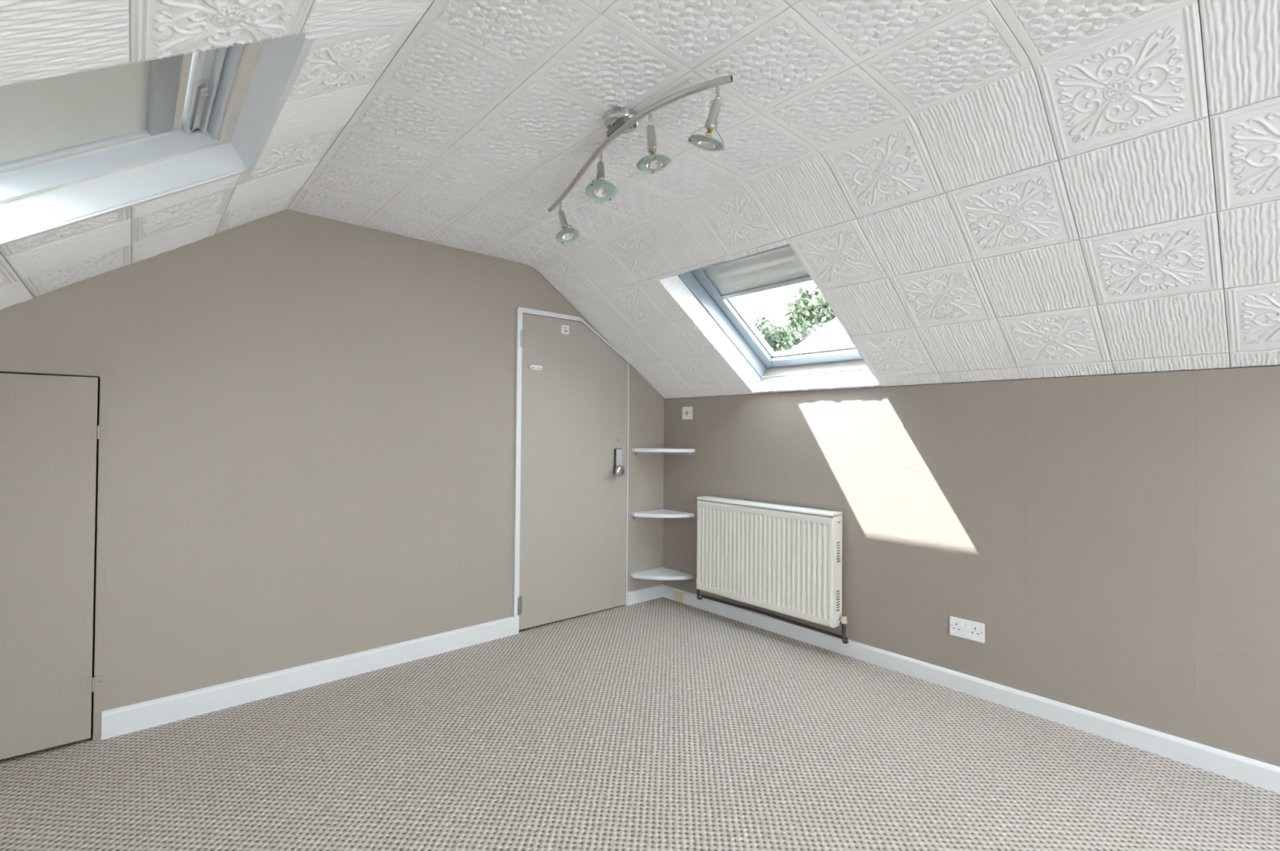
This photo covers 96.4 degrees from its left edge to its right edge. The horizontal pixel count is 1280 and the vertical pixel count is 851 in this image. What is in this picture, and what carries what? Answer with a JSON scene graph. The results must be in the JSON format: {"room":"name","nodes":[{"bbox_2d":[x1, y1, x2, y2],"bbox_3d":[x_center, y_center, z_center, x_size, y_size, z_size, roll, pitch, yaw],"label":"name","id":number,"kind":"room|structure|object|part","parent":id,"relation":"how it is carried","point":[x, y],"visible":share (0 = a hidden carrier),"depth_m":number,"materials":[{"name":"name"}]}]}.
{"room":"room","nodes":[
{"label":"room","id":0,"kind":"room"},
{"bbox_2d":[0,208,664,737],"bbox_3d":[-1.192,0.121,3.079,3.782,2.289,0.170,1,-1,-42],"label":"wall","id":1,"kind":"structure","parent":0,"point":[311,438],"depth_m":2.64,"materials":[{"name":"beige paint"}]},
{"bbox_2d":[0,373,106,759],"bbox_3d":[-2.238,0.496,2.034,0.490,1.364,0.028,1,-1,-42],"label":"door","id":2,"kind":"structure","parent":1,"relation":"in","point":[50,432],"depth_m":2.09,"materials":[{"name":"beige paint"}]},
{"bbox_2d":[0,364,108,741],"bbox_3d":[-2.249,0.489,2.022,0.525,1.410,0.006,1,-1,-42],"label":"trim","id":3,"kind":"structure","parent":1,"relation":"attached to","point":[104,375],"depth_m":2.19,"materials":[{"name":"beige paint"}]},
{"bbox_2d":[101,616,514,740],"bbox_3d":[-1.397,1.159,2.768,1.758,0.103,0.017,1,-1,-42],"label":"baseboard","id":4,"kind":"structure","parent":1,"relation":"attached to","point":[121,721],"depth_m":2.58,"materials":[{"name":"white paint"}]},
{"bbox_2d":[512,306,522,635],"bbox_3d":[-0.721,0.262,3.373,0.030,1.923,0.016,1,-1,-42],"label":"trim","id":5,"kind":"structure","parent":1,"relation":"attached to","point":[519,310],"depth_m":3.37,"materials":[{"name":"white paint"}]},
{"bbox_2d":[522,307,582,321],"bbox_3d":[-0.540,-0.682,3.538,0.432,0.031,0.015,1,-1,-42],"label":"trim","id":6,"kind":"structure","parent":1,"relation":"attached to","point":[528,311],"depth_m":3.52,"materials":[{"name":"white paint"}]},
{"bbox_2d":[517,313,627,630],"bbox_3d":[-0.393,0.278,3.643,0.838,1.887,0.114,1,-1,-42],"label":"door","id":7,"kind":"structure","parent":1,"relation":"in","point":[575,385],"depth_m":3.62,"materials":[{"name":"beige paint"}]},
{"bbox_3d":[-0.471,-0.602,3.598,0.058,0.055,0.004,1,-1,-42],"label":"hook plate","id":8,"kind":"part","parent":7,"relation":"part of","materials":[{"name":"white plastic"}]},
{"bbox_3d":[-0.141,0.222,3.860,0.047,0.124,0.005,1,-1,-42],"label":"plate","id":9,"kind":"part","parent":7,"relation":"part of","materials":[{"name":"silver metal"}]},
{"bbox_3d":[-0.143,0.304,3.825,0.076,0.076,0.054,1,-1,-42],"label":"knob","id":10,"kind":"part","parent":7,"relation":"part of","materials":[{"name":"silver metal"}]},
{"bbox_2d":[580,317,629,363],"bbox_3d":[-0.232,-0.563,3.812,0.418,0.256,0.013,1,-1,-42],"label":"trim","id":11,"kind":"structure","parent":1,"relation":"attached to","point":[583,322],"depth_m":3.80,"materials":[{"name":"white paint"}]},
{"bbox_2d":[625,362,629,605],"bbox_3d":[-0.088,0.400,3.937,0.008,1.672,0.010,1,-1,-42],"label":"trim","id":12,"kind":"structure","parent":1,"relation":"attached to","point":[628,362],"depth_m":3.93,"materials":[{"name":"white paint"}]},
{"bbox_2d":[626,584,663,605],"bbox_3d":[0.040,1.194,4.044,0.347,0.088,0.017,1,-1,-42],"label":"baseboard","id":13,"kind":"structure","parent":1,"relation":"attached to","point":[655,592],"depth_m":4.03,"materials":[{"name":"white paint"}]},
{"bbox_2d":[631,567,693,581],"bbox_3d":[0.153,1.050,3.949,0.309,0.044,0.309,1,-1,-42],"label":"corner shelf","id":14,"kind":"object","parent":1,"relation":"attached to","point":[662,573],"visible":1,"depth_m":3.94,"materials":[{"name":"white paint"}]},
{"bbox_2d":[631,509,694,519],"bbox_3d":[0.156,0.628,3.954,0.309,0.044,0.309,1,-1,-42],"label":"corner shelf","id":15,"kind":"object","parent":1,"relation":"attached to","point":[660,513],"visible":1,"depth_m":3.93,"materials":[{"name":"white paint"}]},
{"bbox_2d":[631,448,694,455],"bbox_3d":[0.160,0.182,3.959,0.309,0.044,0.309,1,-1,-42],"label":"corner shelf","id":16,"kind":"object","parent":1,"relation":"attached to","point":[637,451],"visible":1,"depth_m":3.93,"materials":[{"name":"white paint"}]},
{"bbox_2d":[0,0,1279,399],"bbox_3d":[0.670,-0.693,0.998,4.075,1.097,5.700,1,-1,-42],"label":"ceiling","id":17,"kind":"structure","parent":0,"point":[973,190],"depth_m":1.80,"materials":[{"name":"paint"}]},
{"bbox_2d":[0,31,315,246],"bbox_3d":[-1.328,-0.680,1.197,0.982,0.802,0.874,1,-1,-42],"label":"window","id":18,"kind":"structure","parent":17,"relation":"attached to","point":[75,148],"depth_m":1.50,"materials":[{"name":"white paint"}]},
{"bbox_3d":[-1.346,-0.695,1.190,0.786,0.103,0.869,0,33,48],"label":"sash","id":19,"kind":"part","parent":18,"relation":"part of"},
{"bbox_3d":[-1.349,-0.720,1.177,0.872,0.220,0.968,0,33,48],"label":"frame","id":20,"kind":"part","parent":18,"relation":"part of","materials":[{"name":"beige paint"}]},
{"bbox_3d":[-1.221,-0.871,1.582,0.299,0.022,0.018,0,33,48],"label":"handle","id":21,"kind":"part","parent":18,"relation":"part of","materials":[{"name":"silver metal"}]},
{"bbox_2d":[547,74,733,244],"bbox_3d":[-0.120,-0.864,1.959,0.192,0.227,1.123,1,-1,-32],"label":"ceiling light","id":22,"kind":"object","parent":17,"relation":"attached to","point":[619,121],"visible":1,"depth_m":1.73,"materials":[{"name":"silver metal"}]},
{"bbox_3d":[-0.292,-0.774,2.317,0.049,0.036,0.047,1,-1,-42],"label":"bulb","id":23,"kind":"part","parent":22,"relation":"part of","materials":[{"name":"white glass"}]},
{"bbox_3d":[-0.127,-0.776,1.882,0.049,0.035,0.048,1,-1,-42],"label":"bulb","id":24,"kind":"part","parent":22,"relation":"part of","materials":[{"name":"white glass"}]},
{"bbox_3d":[-0.058,-0.965,1.815,0.110,0.028,0.110,1,-1,-42],"label":"ceiling plate","id":25,"kind":"part","parent":22,"relation":"part of","materials":[{"name":"silver metal"}]},
{"bbox_3d":[0.041,-0.774,1.677,0.049,0.030,0.049,1,-1,-42],"label":"bulb","id":26,"kind":"part","parent":22,"relation":"part of","materials":[{"name":"white glass"}]},
{"bbox_3d":[0.159,-0.804,1.558,0.052,0.058,0.007,0,-1,11],"label":"wire arm","id":27,"kind":"part","parent":22,"relation":"part of","materials":[{"name":"grey metal"}]},
{"bbox_3d":[0.181,-0.777,1.564,0.049,0.035,0.048,1,-1,-42],"label":"bulb","id":28,"kind":"part","parent":22,"relation":"part of","materials":[{"name":"white glass"}]},
{"bbox_2d":[705,127,712,135],"bbox_3d":[0.187,-0.799,1.560,0.020,0.023,0.021,1,-1,-42],"label":"socket","id":29,"kind":"object","parent":22,"relation":"attached to","point":[709,129],"depth_m":1.55,"materials":[{"name":"gold metal"}]},
{"bbox_3d":[0.217,-0.790,1.562,0.025,0.072,0.009,1,-1,-25],"label":"wire arm","id":30,"kind":"part","parent":22,"relation":"part of","materials":[{"name":"grey metal"}]},
{"bbox_2d":[662,241,862,377],"bbox_3d":[0.745,-0.657,3.066,1.027,0.732,0.845,1,-1,-42],"label":"window","id":31,"kind":"structure","parent":17,"relation":"attached to","point":[715,286],"depth_m":3.21,"materials":[{"name":"white paint"}]},
{"bbox_3d":[0.769,-0.657,3.087,0.845,0.178,1.044,0,-35,48],"label":"frame","id":32,"kind":"part","parent":31,"relation":"part of","materials":[{"name":"white paint"}]},
{"bbox_2d":[702,245,808,295],"bbox_3d":[0.611,-0.809,2.949,0.665,0.009,0.236,0,-35,48],"label":"blind","id":33,"kind":"object","parent":31,"relation":"attached to","point":[777,267],"depth_m":2.98,"materials":[{"name":"white fabric"}]},
{"bbox_2d":[0,597,1279,850],"bbox_3d":[0.652,1.267,0.975,3.782,0.120,5.700,1,-1,-42],"label":"floor","id":34,"kind":"structure","parent":0,"point":[661,724],"depth_m":2.02,"materials":[{"name":"beige carpet"}]},
{"bbox_2d":[662,365,1279,767],"bbox_3d":[2.067,0.541,2.140,0.140,1.484,5.560,1,-1,-42],"label":"wall","id":35,"kind":"structure","parent":0,"point":[1113,540],"depth_m":2.40,"materials":[{"name":"beige paint"}]},
{"bbox_2d":[674,591,684,602],"bbox_3d":[0.274,1.197,3.998,0.023,0.058,0.085,1,-1,-42],"label":"junction box","id":36,"kind":"object","parent":35,"relation":"attached to","point":[679,597],"visible":1,"depth_m":3.98,"materials":[{"name":"plastic"}]},
{"bbox_2d":[682,406,692,419],"bbox_3d":[0.329,-0.087,3.998,0.012,0.088,0.092,1,-1,-42],"label":"wall plate","id":37,"kind":"object","parent":35,"relation":"attached to","point":[686,411],"visible":1,"depth_m":3.99,"materials":[{"name":"white plastic"}]},
{"bbox_2d":[696,496,848,644],"bbox_3d":[0.733,0.817,3.428,0.106,0.696,1.077,1,-1,-42],"label":"radiator","id":38,"kind":"object","parent":35,"relation":"attached to","point":[783,559],"visible":1,"depth_m":3.31,"materials":[{"name":"white metal"}]},
{"bbox_3d":[0.757,0.781,3.449,0.016,0.584,0.974,1,-1,-42],"label":"panel","id":39,"kind":"part","parent":38,"relation":"part of","materials":[{"name":"white metal"}]},
{"bbox_3d":[1.057,0.776,3.062,0.087,0.594,0.002,1,-1,-42],"label":"panel","id":40,"kind":"part","parent":38,"relation":"part of","materials":[{"name":"white metal"}]},
{"bbox_2d":[949,616,984,643],"bbox_3d":[1.508,0.942,2.643,0.016,0.086,0.146,1,-1,-42],"label":"wall socket","id":41,"kind":"object","parent":35,"relation":"attached to","point":[961,628],"visible":1,"depth_m":2.64,"materials":[{"name":"white plastic"}]},
{"bbox_2d":[960,622,964,627],"bbox_3d":[1.494,0.923,2.652,0.006,0.022,0.017,1,-1,-42],"label":"switch","id":42,"kind":"object","parent":41,"relation":"attached to","point":[962,624],"depth_m":2.65,"materials":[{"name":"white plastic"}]},
{"bbox_2d":[965,622,969,629],"bbox_3d":[1.509,0.923,2.635,0.006,0.022,0.017,1,-1,-42],"label":"switch","id":43,"kind":"object","parent":41,"relation":"attached to","point":[967,624],"depth_m":2.64,"materials":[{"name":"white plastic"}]},
{"bbox_2d":[662,585,1279,794],"bbox_3d":[1.962,1.191,2.126,0.017,0.083,5.403,1,-1,-42],"label":"baseboard","id":44,"kind":"structure","parent":35,"relation":"attached to","point":[1251,771],"depth_m":2.44,"materials":[{"name":"white paint"}]},
{"label":"outside","id":45,"kind":"structure","parent":0,"visible":0},
{"bbox_3d":[1.381,7.000,25.274,150.000,0.200,150.000,1,-1,-42],"label":"ground","id":46,"kind":"structure","parent":45,"visible":0},
{"bbox_2d":[750,313,807,351],"bbox_3d":[6.787,0.713,29.278,4.729,12.576,4.324,1,-1,-42],"label":"tree","id":47,"kind":"object","parent":46,"relation":"on","point":[778,339],"visible":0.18,"depth_m":28.49,"materials":[{"name":"green plant"}]},
{"bbox_2d":[783,285,835,347],"bbox_3d":[6.644,0.959,21.009,3.618,11.888,3.551,1,-1,-42],"label":"tree","id":48,"kind":"object","parent":46,"relation":"on","point":[813,312],"visible":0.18,"depth_m":20.40,"materials":[{"name":"green plant"}]},
{"bbox_2d":[791,317,852,350],"bbox_3d":[5.184,2.201,11.904,8.700,9.150,6.700,0,-1,21],"label":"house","id":49,"kind":"structure","parent":46,"relation":"on","point":[833,333],"depth_m":11.82,"materials":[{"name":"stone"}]}
]}

